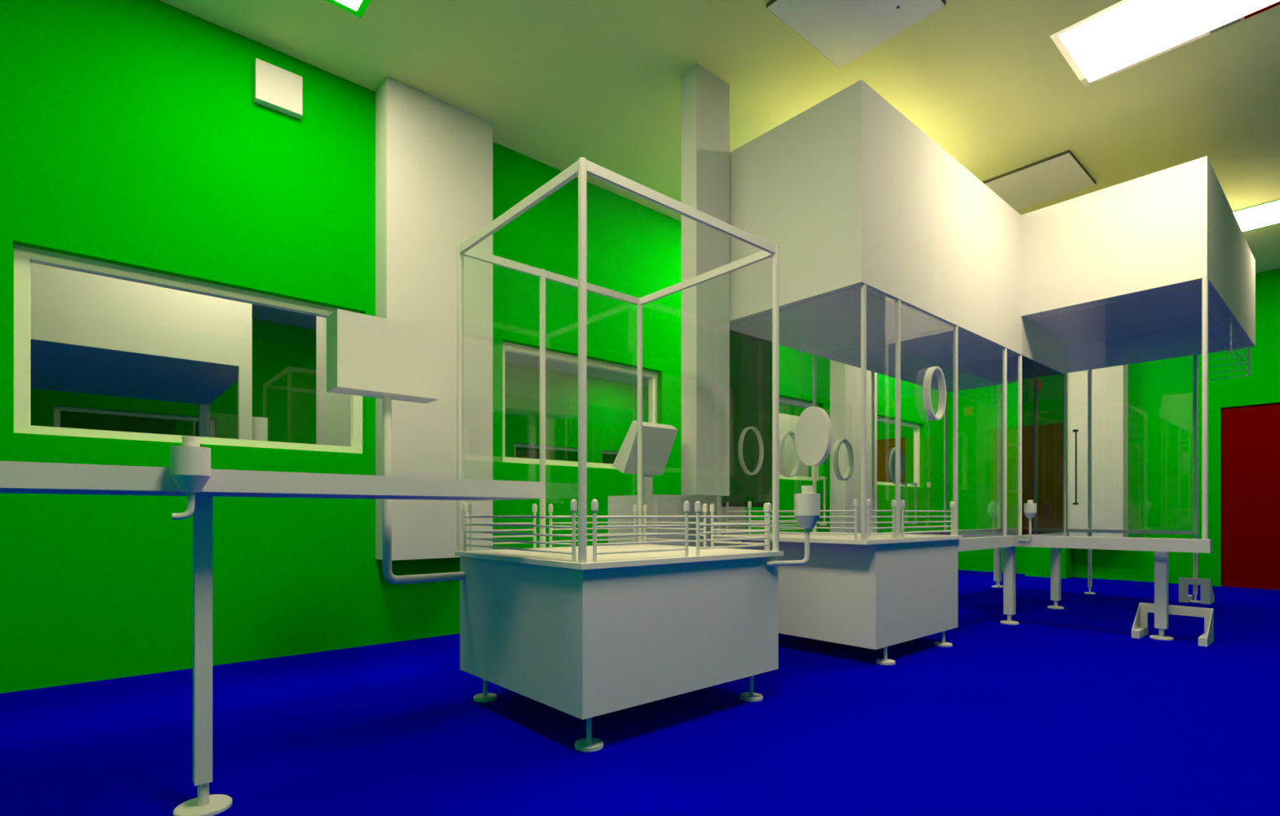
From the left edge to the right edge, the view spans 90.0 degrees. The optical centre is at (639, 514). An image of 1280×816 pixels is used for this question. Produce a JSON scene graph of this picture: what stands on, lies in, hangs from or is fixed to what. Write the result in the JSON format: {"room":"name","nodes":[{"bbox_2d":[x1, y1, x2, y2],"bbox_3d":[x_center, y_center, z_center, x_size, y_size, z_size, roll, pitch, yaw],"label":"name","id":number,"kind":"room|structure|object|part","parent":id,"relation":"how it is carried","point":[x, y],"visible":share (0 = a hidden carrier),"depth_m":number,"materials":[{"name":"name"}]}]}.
{"room":"clean room","nodes":[
{"label":"clean room","id":0,"kind":"room"},
{"bbox_2d":[60,411,617,464],"bbox_3d":[-5.436,-0.954,11.842,12.835,3.608,0.170,0,0,-41],"label":"wall","id":1,"kind":"structure","parent":0,"point":[69,420],"depth_m":9.88,"materials":[{"name":"green paint"}]},
{"bbox_2d":[30,318,648,463],"bbox_3d":[-4.088,-0.954,10.300,12.835,3.608,0.153,0,0,-41],"label":"wall","id":2,"kind":"structure","parent":0,"point":[284,355],"depth_m":9.45,"materials":[{"name":"green paint"}]},
{"bbox_2d":[53,405,215,437],"bbox_3d":[-6.454,-0.852,8.256,1.634,0.922,0.060,0,0,-41],"label":"window","id":3,"kind":"structure","parent":2,"relation":"in","point":[57,409],"depth_m":8.13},
{"bbox_2d":[514,443,577,457],"bbox_3d":[-1.750,-0.852,12.365,1.632,0.922,0.060,0,0,-41],"label":"window","id":4,"kind":"structure","parent":2,"relation":"in","point":[516,445],"depth_m":12.24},
{"bbox_2d":[601,450,617,463],"bbox_3d":[-0.227,-0.852,13.696,1.632,0.922,0.060,0,0,-41],"label":"window","id":5,"kind":"structure","parent":2,"relation":"in","point":[602,451],"depth_m":13.29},
{"bbox_2d":[0,0,951,693],"bbox_3d":[-0.084,-0.954,5.716,12.835,3.608,0.153,0,0,-41],"label":"wall","id":6,"kind":"structure","parent":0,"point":[133,133],"depth_m":3.67,"materials":[{"name":"green paint"}]},
{"bbox_2d":[13,244,362,453],"bbox_3d":[-2.450,-0.852,3.672,1.634,0.922,0.060,0,0,-41],"label":"window","id":7,"kind":"structure","parent":6,"relation":"attached to","point":[24,256],"depth_m":3.37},
{"bbox_2d":[253,57,302,119],"bbox_3d":[-2.138,-2.514,3.786,0.245,0.230,0.053,0,0,-41],"label":"wall box","id":8,"kind":"object","parent":6,"relation":"attached to","point":[276,88],"visible":1,"depth_m":3.76,"materials":[{"name":"white plastic"}]},
{"bbox_2d":[375,76,493,560],"bbox_3d":[-1.383,-1.233,4.347,0.739,3.050,0.201,0,0,-41],"label":"duct","id":9,"kind":"object","parent":6,"relation":"attached to","point":[434,157],"visible":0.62,"depth_m":4.24,"materials":[{"name":"white metal"}]},
{"bbox_2d":[502,342,657,469],"bbox_3d":[-0.474,-0.852,5.398,1.634,0.922,0.060,0,0,-41],"label":"window","id":10,"kind":"structure","parent":6,"relation":"attached to","point":[651,376],"depth_m":5.28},
{"bbox_2d":[778,396,818,480],"bbox_3d":[1.498,-0.852,7.122,1.632,0.922,0.060,0,0,-41],"label":"window","id":11,"kind":"structure","parent":6,"relation":"attached to","point":[781,400],"depth_m":7.37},
{"bbox_2d":[830,360,876,533],"bbox_3d":[2.624,-1.233,7.848,0.739,3.050,0.201,0,0,-41],"label":"duct","id":12,"kind":"object","parent":6,"relation":"attached to","point":[845,380],"visible":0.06,"depth_m":7.65,"materials":[{"name":"white metal"}]},
{"bbox_2d":[876,416,919,487],"bbox_3d":[3.445,-0.852,8.822,1.634,0.922,0.060,0,0,-41],"label":"window","id":13,"kind":"structure","parent":6,"relation":"attached to","point":[916,427],"depth_m":9.31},
{"bbox_2d":[926,482,930,487],"bbox_3d":[4.232,-0.433,9.374,0.102,0.073,0.017,0,0,-41],"label":"wall switch","id":14,"kind":"object","parent":6,"relation":"attached to","point":[928,484],"visible":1,"depth_m":9.36,"materials":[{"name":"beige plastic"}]},
{"bbox_2d":[0,569,1279,815],"bbox_3d":[-0.459,0.901,6.145,13.175,0.102,15.980,0,0,-41],"label":"floor","id":15,"kind":"structure","parent":0,"point":[1054,712],"depth_m":2.50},
{"bbox_2d":[30,262,252,439],"bbox_3d":[-5.141,-0.680,5.492,2.713,3.060,2.474,0,0,-41],"label":"booth","id":16,"kind":"object","parent":15,"relation":"on","point":[91,334],"visible":0.46,"depth_m":5.16,"materials":[{"name":"white ceramic"}]},
{"bbox_3d":[-4.941,-0.199,7.253,0.095,2.098,0.085,0,0,-41],"label":"panel","id":17,"kind":"part","parent":16,"relation":"part of","materials":[{"name":"white ceramic"}]},
{"bbox_3d":[-3.364,-0.199,5.447,0.095,2.098,0.068,0,0,-41],"label":"panel","id":18,"kind":"part","parent":16,"relation":"part of","materials":[{"name":"white ceramic"}]},
{"bbox_2d":[252,417,267,441],"bbox_3d":[-3.485,0.000,5.779,0.128,1.700,0.480,0,0,-41],"label":"locker","id":19,"kind":"object","parent":15,"relation":"on","point":[260,425],"visible":0.14,"depth_m":5.60,"materials":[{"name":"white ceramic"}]},
{"bbox_2d":[0,461,544,815],"bbox_3d":[-1.098,0.364,2.112,1.500,0.972,0.525,0,0,-41],"label":"conveyor","id":20,"kind":"object","parent":15,"relation":"on","point":[15,477],"visible":0.99,"depth_m":1.83,"materials":[{"name":"white metal"}]},
{"bbox_2d":[170,435,210,519],"bbox_3d":[-1.159,-0.093,1.652,0.086,0.214,0.086,0,0,-41],"label":"probe","id":21,"kind":"object","parent":20,"relation":"attached to","point":[190,463],"visible":1,"depth_m":1.63,"materials":[{"name":"white ceramic"}]},
{"bbox_2d":[170,445,210,493],"bbox_3d":[-1.159,-0.116,1.652,0.086,0.117,0.086,0,0,-41],"label":"cup","id":22,"kind":"object","parent":21,"relation":"on","point":[190,465],"depth_m":1.62,"materials":[{"name":"white ceramic"}]},
{"bbox_3d":[-1.260,0.355,1.845,0.042,0.830,0.042,0,0,-41],"label":"leg","id":23,"kind":"part","parent":20,"relation":"part of","materials":[{"name":"white metal"}]},
{"bbox_2d":[454,157,783,751],"bbox_3d":[-0.098,-0.195,2.950,1.143,2.090,1.001,0,0,-41],"label":"machine","id":24,"kind":"object","parent":15,"relation":"on","point":[582,631],"visible":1,"depth_m":2.59,"materials":[{"name":"white metal"}]},
{"bbox_2d":[326,309,466,584],"bbox_3d":[-1.007,-0.249,2.719,0.565,1.093,0.146,0,0,-41],"label":"control panel","id":25,"kind":"object","parent":24,"relation":"attached to","point":[388,360],"visible":0.92,"depth_m":2.63,"materials":[{"name":"white metal"}]},
{"bbox_3d":[-0.938,-0.106,2.793,0.364,0.807,0.036,0,0,-41],"label":"arm","id":26,"kind":"part","parent":25,"relation":"part of","materials":[{"name":"white metal"}]},
{"bbox_3d":[-0.830,-0.535,2.955,0.030,1.410,0.030,0,0,-41],"label":"post","id":27,"kind":"part","parent":24,"relation":"part of","materials":[{"name":"white metal"}]},
{"bbox_3d":[-0.796,0.058,2.916,0.025,0.224,0.024,0,0,-41],"label":"rail post","id":28,"kind":"part","parent":24,"relation":"part of","materials":[{"name":"white metal"}]},
{"bbox_3d":[-0.789,0.058,2.990,0.025,0.224,0.024,0,0,-41],"label":"rail post","id":29,"kind":"part","parent":24,"relation":"part of","materials":[{"name":"white metal"}]},
{"bbox_3d":[-0.659,0.075,3.103,0.345,0.137,0.008,0,0,-41],"label":"guard rail","id":30,"kind":"part","parent":24,"relation":"part of","materials":[{"name":"white metal"}]},
{"bbox_3d":[-0.515,0.075,2.595,0.008,0.137,0.853,0,0,-41],"label":"guard rail","id":31,"kind":"part","parent":24,"relation":"part of","materials":[{"name":"white metal"}]},
{"bbox_3d":[-0.529,0.058,3.217,0.025,0.224,0.024,0,0,-41],"label":"rail post","id":32,"kind":"part","parent":24,"relation":"part of","materials":[{"name":"white metal"}]},
{"bbox_3d":[-0.494,-0.535,3.248,0.030,1.410,0.030,0,0,-41],"label":"post","id":33,"kind":"part","parent":24,"relation":"part of","materials":[{"name":"white metal"}]},
{"bbox_3d":[-0.458,0.058,3.280,0.025,0.224,0.024,0,0,-41],"label":"rail post","id":34,"kind":"part","parent":24,"relation":"part of","materials":[{"name":"white metal"}]},
{"bbox_3d":[-0.235,0.058,2.274,0.025,0.224,0.024,0,0,-41],"label":"rail post","id":35,"kind":"part","parent":24,"relation":"part of","materials":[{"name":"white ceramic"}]},
{"bbox_3d":[-0.201,-0.535,2.235,0.030,1.410,0.030,0,0,-41],"label":"post","id":36,"kind":"part","parent":24,"relation":"part of","materials":[{"name":"white metal"}]},
{"bbox_3d":[-0.244,0.075,3.466,0.567,0.137,0.008,0,0,-41],"label":"guard rail","id":37,"kind":"part","parent":24,"relation":"part of","materials":[{"name":"white metal"}]},
{"bbox_3d":[-0.161,0.058,2.271,0.025,0.224,0.024,0,0,-41],"label":"rail post","id":38,"kind":"part","parent":24,"relation":"part of","materials":[{"name":"white metal"}]},
{"bbox_2d":[454,544,783,569],"bbox_3d":[-0.096,0.180,2.948,1.143,0.020,0.996,0,0,-41],"label":"countertop","id":39,"kind":"structure","parent":24,"relation":"on","point":[548,559],"depth_m":2.67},
{"bbox_3d":[-0.031,0.058,3.653,0.025,0.224,0.024,0,0,-41],"label":"rail post","id":40,"kind":"part","parent":24,"relation":"part of","materials":[{"name":"white metal"}]},
{"bbox_3d":[-0.001,-0.535,3.678,0.030,1.410,0.030,0,0,-41],"label":"post","id":41,"kind":"part","parent":24,"relation":"part of","materials":[{"name":"white metal"}]},
{"bbox_3d":[0.013,0.075,2.423,0.462,0.137,0.008,0,0,-41],"label":"guard rail","id":42,"kind":"part","parent":24,"relation":"part of","materials":[{"name":"white metal"}]},
{"bbox_3d":[0.029,0.058,3.643,0.025,0.224,0.024,0,0,-41],"label":"rail post","id":43,"kind":"part","parent":24,"relation":"part of","materials":[{"name":"white metal"}]},
{"bbox_3d":[0.182,0.075,3.469,0.008,0.137,0.463,0,0,-41],"label":"guard rail","id":44,"kind":"part","parent":24,"relation":"part of","materials":[{"name":"white metal"}]},
{"bbox_3d":[0.188,0.058,2.575,0.025,0.224,0.024,0,0,-41],"label":"rail post","id":45,"kind":"part","parent":24,"relation":"part of","materials":[{"name":"white metal"}]},
{"bbox_3d":[0.237,0.058,2.618,0.025,0.224,0.024,0,0,-41],"label":"rail post","id":46,"kind":"part","parent":24,"relation":"part of","materials":[{"name":"white metal"}]},
{"bbox_3d":[0.334,0.058,3.294,0.025,0.224,0.024,0,0,-41],"label":"rail post","id":47,"kind":"part","parent":24,"relation":"part of","materials":[{"name":"white metal"}]},
{"bbox_3d":[0.368,0.058,3.256,0.025,0.224,0.024,0,0,-41],"label":"rail post","id":48,"kind":"part","parent":24,"relation":"part of","materials":[{"name":"white metal"}]},
{"bbox_3d":[0.412,0.075,2.771,0.466,0.137,0.008,0,0,-41],"label":"guard rail","id":49,"kind":"part","parent":24,"relation":"part of","materials":[{"name":"white metal"}]},
{"bbox_3d":[0.480,0.075,3.128,0.008,0.137,0.340,0,0,-41],"label":"guard rail","id":50,"kind":"part","parent":24,"relation":"part of","materials":[{"name":"white metal"}]},
{"bbox_3d":[0.592,0.058,3.000,0.025,0.224,0.024,0,0,-41],"label":"rail post","id":51,"kind":"part","parent":24,"relation":"part of","materials":[{"name":"white metal"}]},
{"bbox_3d":[0.588,0.058,2.924,0.025,0.224,0.024,0,0,-41],"label":"rail post","id":52,"kind":"part","parent":24,"relation":"part of","materials":[{"name":"white metal"}]},
{"bbox_3d":[0.627,-0.535,2.959,0.030,1.410,0.030,0,0,-41],"label":"post","id":53,"kind":"part","parent":24,"relation":"part of","materials":[{"name":"white metal"}]},
{"bbox_2d":[765,485,820,566],"bbox_3d":[0.696,0.051,2.958,0.278,0.368,0.118,0,0,-7],"label":"probe","id":54,"kind":"object","parent":24,"relation":"attached to","point":[806,504],"visible":1,"depth_m":2.93,"materials":[{"name":"white ceramic"}]},
{"bbox_2d":[794,493,820,528],"bbox_3d":[0.776,-0.017,2.969,0.118,0.162,0.118,0,0,-41],"label":"cup","id":55,"kind":"object","parent":54,"relation":"on","point":[806,505],"depth_m":2.92,"materials":[{"name":"white ceramic"}]},
{"bbox_2d":[612,420,677,544],"bbox_3d":[0.032,0.150,3.914,0.319,1.401,0.249,0,0,-41],"label":"monitor","id":56,"kind":"object","parent":15,"relation":"on","point":[658,439],"visible":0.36,"depth_m":3.88,"materials":[{"name":"white plastic"}]},
{"bbox_2d":[608,494,746,549],"bbox_3d":[0.277,0.361,4.589,0.888,0.978,0.508,0,0,-41],"label":"base cabinet","id":57,"kind":"object","parent":15,"relation":"on","point":[670,504],"visible":0.12,"depth_m":4.32,"materials":[{"name":"white metal"}]},
{"bbox_3d":[0.273,0.332,4.258,0.439,0.918,0.015,0,0,-41],"label":"door","id":58,"kind":"part","parent":57,"relation":"part of","materials":[{"name":"white metal"}]},
{"bbox_3d":[0.606,0.332,4.549,0.439,0.918,0.015,0,0,-41],"label":"door","id":59,"kind":"part","parent":57,"relation":"part of","materials":[{"name":"white metal"}]},
{"bbox_2d":[778,413,808,476],"bbox_3d":[1.953,-0.383,10.284,1.853,2.465,0.510,0,0,-41],"label":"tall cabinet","id":60,"kind":"object","parent":15,"relation":"on","point":[787,423],"visible":0.04,"depth_m":10.36,"materials":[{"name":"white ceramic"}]},
{"bbox_2d":[715,498,962,665],"bbox_3d":[1.317,0.383,4.242,1.216,0.935,1.098,0,0,-41],"label":"machine","id":61,"kind":"object","parent":15,"relation":"on","point":[882,590],"visible":0.83,"depth_m":3.79,"materials":[{"name":"white metal"}]},
{"bbox_3d":[0.586,0.027,4.304,0.025,0.224,0.024,0,0,-41],"label":"rail post","id":62,"kind":"part","parent":61,"relation":"part of","materials":[{"name":"white ceramic"}]},
{"bbox_3d":[0.696,0.027,4.061,0.025,0.224,0.024,0,0,-41],"label":"rail post","id":63,"kind":"part","parent":61,"relation":"part of","materials":[{"name":"white metal"}]},
{"bbox_3d":[0.938,0.044,4.611,0.935,0.137,0.008,0,0,-41],"label":"guard rail","id":64,"kind":"part","parent":61,"relation":"part of","materials":[{"name":"white metal"}]},
{"bbox_3d":[0.939,0.044,3.783,0.008,0.137,0.740,0,0,-41],"label":"guard rail","id":65,"kind":"part","parent":61,"relation":"part of","materials":[{"name":"white metal"}]},
{"bbox_2d":[715,532,962,545],"bbox_3d":[1.315,0.151,4.244,1.216,0.024,1.092,0,0,-41],"label":"countertop","id":66,"kind":"structure","parent":61,"relation":"on","point":[784,537],"depth_m":3.87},
{"bbox_3d":[1.182,0.027,3.505,0.025,0.224,0.024,0,0,-41],"label":"rail post","id":67,"kind":"part","parent":61,"relation":"part of","materials":[{"name":"white metal"}]},
{"bbox_3d":[1.250,0.027,3.502,0.025,0.224,0.024,0,0,-41],"label":"rail post","id":68,"kind":"part","parent":61,"relation":"part of","materials":[{"name":"white metal"}]},
{"bbox_3d":[1.355,0.044,3.595,0.281,0.137,0.008,0,0,-41],"label":"guard rail","id":69,"kind":"part","parent":61,"relation":"part of","materials":[{"name":"white metal"}]},
{"bbox_3d":[1.461,0.027,3.688,0.025,0.224,0.024,0,0,-41],"label":"rail post","id":70,"kind":"part","parent":61,"relation":"part of","materials":[{"name":"white metal"}]},
{"bbox_3d":[1.543,0.027,3.759,0.025,0.224,0.024,0,0,-41],"label":"rail post","id":71,"kind":"part","parent":61,"relation":"part of","materials":[{"name":"white metal"}]},
{"bbox_3d":[1.795,0.044,3.979,0.670,0.137,0.008,0,0,-41],"label":"guard rail","id":72,"kind":"part","parent":61,"relation":"part of","materials":[{"name":"white metal"}]},
{"bbox_3d":[2.047,0.027,4.199,0.025,0.224,0.024,0,0,-41],"label":"rail post","id":73,"kind":"part","parent":61,"relation":"part of","materials":[{"name":"white metal"}]},
{"bbox_2d":[888,528,1212,640],"bbox_3d":[3.510,0.504,5.468,3.727,0.692,2.257,0,0,-41],"label":"table","id":74,"kind":"object","parent":15,"relation":"on","point":[1055,541],"visible":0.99,"depth_m":4.71,"materials":[{"name":"white metal"}]},
{"bbox_2d":[717,80,1066,540],"bbox_3d":[2.163,-1.085,4.973,3.510,2.492,1.102,0,0,-41],"label":"hood","id":75,"kind":"object","parent":74,"relation":"on","point":[896,260],"visible":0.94,"depth_m":4.08,"materials":[{"name":"white metal"}]},
{"bbox_3d":[0.528,-0.553,4.253,0.028,1.386,0.028,0,0,-41],"label":"post","id":76,"kind":"part","parent":75,"relation":"part of","materials":[{"name":"white ceramic"}]},
{"bbox_3d":[0.757,-0.649,4.454,0.581,1.193,0.004,0,0,-41],"label":"smoked panel","id":77,"kind":"part","parent":75,"relation":"part of","materials":[{"name":"black glass"}]},
{"bbox_3d":[1.359,-0.553,4.979,0.028,1.386,0.028,0,0,-41],"label":"post","id":78,"kind":"part","parent":75,"relation":"part of","materials":[{"name":"white metal"}]},
{"bbox_3d":[1.435,-0.104,5.011,0.033,0.382,0.048,0,0,-41],"label":"pull handle","id":79,"kind":"part","parent":75,"relation":"part of","materials":[{"name":"white ceramic"}]},
{"bbox_3d":[1.212,-0.553,3.470,0.028,1.386,0.028,0,0,-41],"label":"post","id":80,"kind":"part","parent":75,"relation":"part of","materials":[{"name":"white metal"}]},
{"bbox_3d":[2.019,-0.542,5.556,0.028,1.408,0.028,0,0,-41],"label":"post","id":81,"kind":"part","parent":75,"relation":"part of","materials":[{"name":"white metal"}]},
{"bbox_3d":[2.154,-1.245,4.986,3.404,0.002,0.935,0,0,-41],"label":"filter panel","id":82,"kind":"part","parent":75,"relation":"part of","materials":[{"name":"blue metal"}]},
{"bbox_3d":[1.499,-0.553,3.720,0.028,1.386,0.028,0,0,-41],"label":"post","id":83,"kind":"part","parent":75,"relation":"part of","materials":[{"name":"white metal"}]},
{"bbox_3d":[2.434,-0.102,5.884,0.033,0.377,0.048,0,0,-41],"label":"pull handle","id":84,"kind":"part","parent":75,"relation":"part of","materials":[{"name":"white ceramic"}]},
{"bbox_3d":[2.575,-0.102,6.007,0.033,0.386,0.048,0,0,-41],"label":"pull handle","id":85,"kind":"part","parent":75,"relation":"part of","materials":[{"name":"white ceramic"}]},
{"bbox_3d":[3.108,-0.542,6.507,0.028,1.408,0.028,0,0,-41],"label":"post","id":86,"kind":"part","parent":75,"relation":"part of","materials":[{"name":"white metal"}]},
{"bbox_3d":[2.088,-0.553,4.235,0.028,1.386,0.028,0,0,-41],"label":"post","id":87,"kind":"part","parent":75,"relation":"part of","materials":[{"name":"white metal"}]},
{"bbox_3d":[2.737,-0.542,4.802,0.028,1.408,0.028,0,0,-41],"label":"post","id":88,"kind":"part","parent":75,"relation":"part of","materials":[{"name":"white metal"}]},
{"bbox_3d":[2.974,-0.542,5.009,0.028,1.408,0.028,0,0,-41],"label":"post","id":89,"kind":"part","parent":75,"relation":"part of","materials":[{"name":"white metal"}]},
{"bbox_3d":[3.385,-0.543,5.368,1.064,1.406,0.004,0,0,-41],"label":"smoked panel","id":90,"kind":"part","parent":75,"relation":"part of","materials":[{"name":"black glass"}]},
{"bbox_3d":[3.799,-0.542,5.729,0.028,1.408,0.028,0,0,-41],"label":"post","id":91,"kind":"part","parent":75,"relation":"part of","materials":[{"name":"white metal"}]},
{"bbox_3d":[4.165,0.512,7.454,0.065,0.531,0.065,0,0,-41],"label":"leg","id":92,"kind":"part","parent":74,"relation":"part of","materials":[{"name":"white metal"}]},
{"bbox_3d":[2.880,0.512,4.988,0.065,0.531,0.065,0,0,-41],"label":"leg","id":93,"kind":"part","parent":74,"relation":"part of","materials":[{"name":"white metal"}]},
{"bbox_2d":[1017,500,1036,542],"bbox_3d":[2.925,0.050,4.828,0.081,0.316,0.149,0,0,4],"label":"probe","id":94,"kind":"object","parent":74,"relation":"attached to","point":[1029,508],"visible":1,"depth_m":4.78,"materials":[{"name":"white ceramic"}]},
{"bbox_2d":[1023,503,1036,518],"bbox_3d":[2.923,-0.028,4.794,0.082,0.112,0.082,0,0,-41],"label":"cup","id":95,"kind":"object","parent":94,"relation":"on","point":[1029,509],"depth_m":4.76,"materials":[{"name":"white ceramic"}]},
{"bbox_3d":[3.764,0.512,5.794,0.065,0.531,0.065,0,0,-41],"label":"leg","id":96,"kind":"part","parent":74,"relation":"part of","materials":[{"name":"white metal"}]},
{"bbox_3d":[3.565,0.512,4.375,0.065,0.531,0.065,0,0,-41],"label":"leg","id":97,"kind":"part","parent":74,"relation":"part of","materials":[{"name":"white metal"}]},
{"bbox_2d":[995,155,1255,603],"bbox_3d":[3.954,-0.742,5.869,2.638,3.183,2.225,0,0,-41],"label":"hood","id":98,"kind":"object","parent":15,"relation":"on","point":[1159,265],"visible":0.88,"depth_m":4.72,"materials":[{"name":"white metal"}]},
{"bbox_3d":[4.211,-0.386,7.505,0.029,2.319,0.031,0,0,-41],"label":"support post","id":99,"kind":"part","parent":98,"relation":"part of","materials":[{"name":"white metal"}]},
{"bbox_3d":[4.679,-0.507,6.877,0.048,0.807,0.040,0,0,-41],"label":"pull handle","id":100,"kind":"part","parent":98,"relation":"part of","materials":[{"name":"metal"}]},
{"bbox_3d":[4.801,-0.386,6.830,0.029,2.319,0.031,0,0,-41],"label":"support post","id":101,"kind":"part","parent":98,"relation":"part of","materials":[{"name":"white metal"}]},
{"bbox_3d":[4.313,-1.544,5.435,2.333,0.003,0.957,0,0,-41],"label":"filter panel","id":102,"kind":"part","parent":98,"relation":"part of","materials":[{"name":"blue glass"}]},
{"bbox_3d":[5.366,-0.386,6.183,0.029,2.319,0.031,0,0,-41],"label":"support post","id":103,"kind":"part","parent":98,"relation":"part of","materials":[{"name":"white metal"}]},
{"bbox_3d":[3.694,-0.692,4.184,0.030,1.707,0.030,0,0,-41],"label":"post","id":104,"kind":"part","parent":98,"relation":"part of","materials":[{"name":"white metal"}]},
{"bbox_2d":[1131,602,1213,646],"bbox_3d":[3.610,0.740,4.343,0.255,0.219,0.394,0,0,-41],"label":"bracket","id":105,"kind":"object","parent":15,"relation":"on","point":[1140,628],"visible":1,"depth_m":4.38,"materials":[{"name":"white metal"}]},
{"bbox_2d":[1178,577,1214,604],"bbox_3d":[5.394,0.731,6.203,0.255,0.239,0.230,0,0,-41],"label":"bracket","id":106,"kind":"object","parent":15,"relation":"on","point":[1207,597],"visible":0.99,"depth_m":6.12,"materials":[{"name":"white metal"}]},
{"bbox_2d":[159,0,1279,387],"bbox_3d":[-0.459,-2.784,6.145,13.175,0.051,15.980,0,0,-41],"label":"ceiling","id":107,"kind":"structure","parent":0,"point":[558,83],"depth_m":4.05,"materials":[{"name":"yellow paint"}]},
{"bbox_2d":[315,315,351,446],"bbox_3d":[-2.637,-1.233,5.964,0.646,3.050,0.212,0,0,-41],"label":"duct","id":108,"kind":"object","parent":107,"relation":"hanging from","point":[333,411],"visible":0.03,"depth_m":5.74,"materials":[{"name":"white metal"}]},
{"bbox_2d":[324,0,371,17],"bbox_3d":[-1.455,-2.805,2.935,0.678,0.094,1.064,0,0,-41],"label":"ceiling light","id":109,"kind":"object","parent":107,"relation":"attached to","point":[357,7],"visible":1,"depth_m":3.47,"materials":[{"name":"white ceramic"}]},
{"bbox_2d":[335,0,362,10],"bbox_3d":[-1.455,-2.765,2.935,0.606,0.008,0.993,0,0,-41],"label":"diffuser","id":110,"kind":"object","parent":109,"relation":"attached to","point":[350,5],"depth_m":3.46,"materials":[{"name":"white plastic"}]},
{"bbox_2d":[681,63,729,496],"bbox_3d":[0.417,-1.439,4.061,0.306,2.639,0.131,0,0,-41],"label":"duct","id":111,"kind":"object","parent":107,"relation":"hanging from","point":[705,97],"visible":0.95,"depth_m":3.98,"materials":[{"name":"white metal"}]},
{"bbox_2d":[766,0,946,68],"bbox_3d":[1.163,-2.745,3.449,0.714,0.027,0.646,0,0,-41],"label":"ceiling vent","id":112,"kind":"object","parent":107,"relation":"in","point":[842,31],"visible":1,"depth_m":3.54,"materials":[{"name":"metal"}]},
{"bbox_2d":[982,150,1096,210],"bbox_3d":[3.304,-2.746,5.319,0.714,0.024,0.646,0,0,-41],"label":"ceiling vent","id":113,"kind":"object","parent":107,"relation":"in","point":[1061,174],"visible":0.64,"depth_m":5.26,"materials":[{"name":"white metal"}]},
{"bbox_3d":[3.304,-2.748,5.319,0.714,0.021,0.646,0,0,-41],"label":"edge frame","id":114,"kind":"part","parent":113,"relation":"part of","materials":[{"name":"metal"}]},
{"bbox_2d":[1049,0,1279,87],"bbox_3d":[2.967,-2.805,3.513,0.678,0.094,1.064,0,0,-41],"label":"ceiling light","id":115,"kind":"object","parent":107,"relation":"attached to","point":[1124,35],"visible":0.89,"depth_m":3.65,"materials":[{"name":"glowing light panel"},{"name":"white enamel"}]},
{"bbox_2d":[1232,199,1279,232],"bbox_3d":[5.744,-2.805,5.939,0.678,0.094,1.064,0,0,-41],"label":"ceiling light","id":116,"kind":"object","parent":107,"relation":"attached to","point":[1267,214],"visible":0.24,"depth_m":5.92,"materials":[{"name":"white plastic"}]},
{"bbox_2d":[778,268,1279,586],"bbox_3d":[4.432,-0.954,10.418,0.153,3.608,15.640,0,0,-41],"label":"wall","id":117,"kind":"structure","parent":0,"point":[1160,392],"depth_m":8.03,"materials":[{"name":"green paint"}]},
{"bbox_2d":[876,437,905,483],"bbox_3d":[3.937,-0.203,10.945,0.051,2.106,1.289,0,0,-41],"label":"door","id":118,"kind":"structure","parent":117,"relation":"in","point":[884,447],"depth_m":10.71,"materials":[{"name":"red paint"}]},
{"bbox_2d":[1025,375,1072,578],"bbox_3d":[5.585,-0.954,8.749,0.306,3.608,0.479,0,0,-41],"label":"wall pier","id":119,"kind":"object","parent":117,"relation":"attached to","point":[1037,560],"visible":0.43,"depth_m":8.64,"materials":[{"name":"green paint"}]},
{"bbox_2d":[1066,364,1128,537],"bbox_3d":[5.968,-1.233,8.356,0.246,3.050,0.605,0,0,-41],"label":"duct","id":120,"kind":"object","parent":117,"relation":"attached to","point":[1109,384],"visible":0.73,"depth_m":8.22,"materials":[{"name":"white metal"}]},
{"bbox_2d":[1221,402,1279,590],"bbox_3d":[7.305,-0.203,7.090,0.051,2.106,1.289,0,0,-41],"label":"door","id":121,"kind":"structure","parent":117,"relation":"in","point":[1251,434],"depth_m":7.37,"materials":[{"name":"red paint"}]}
]}

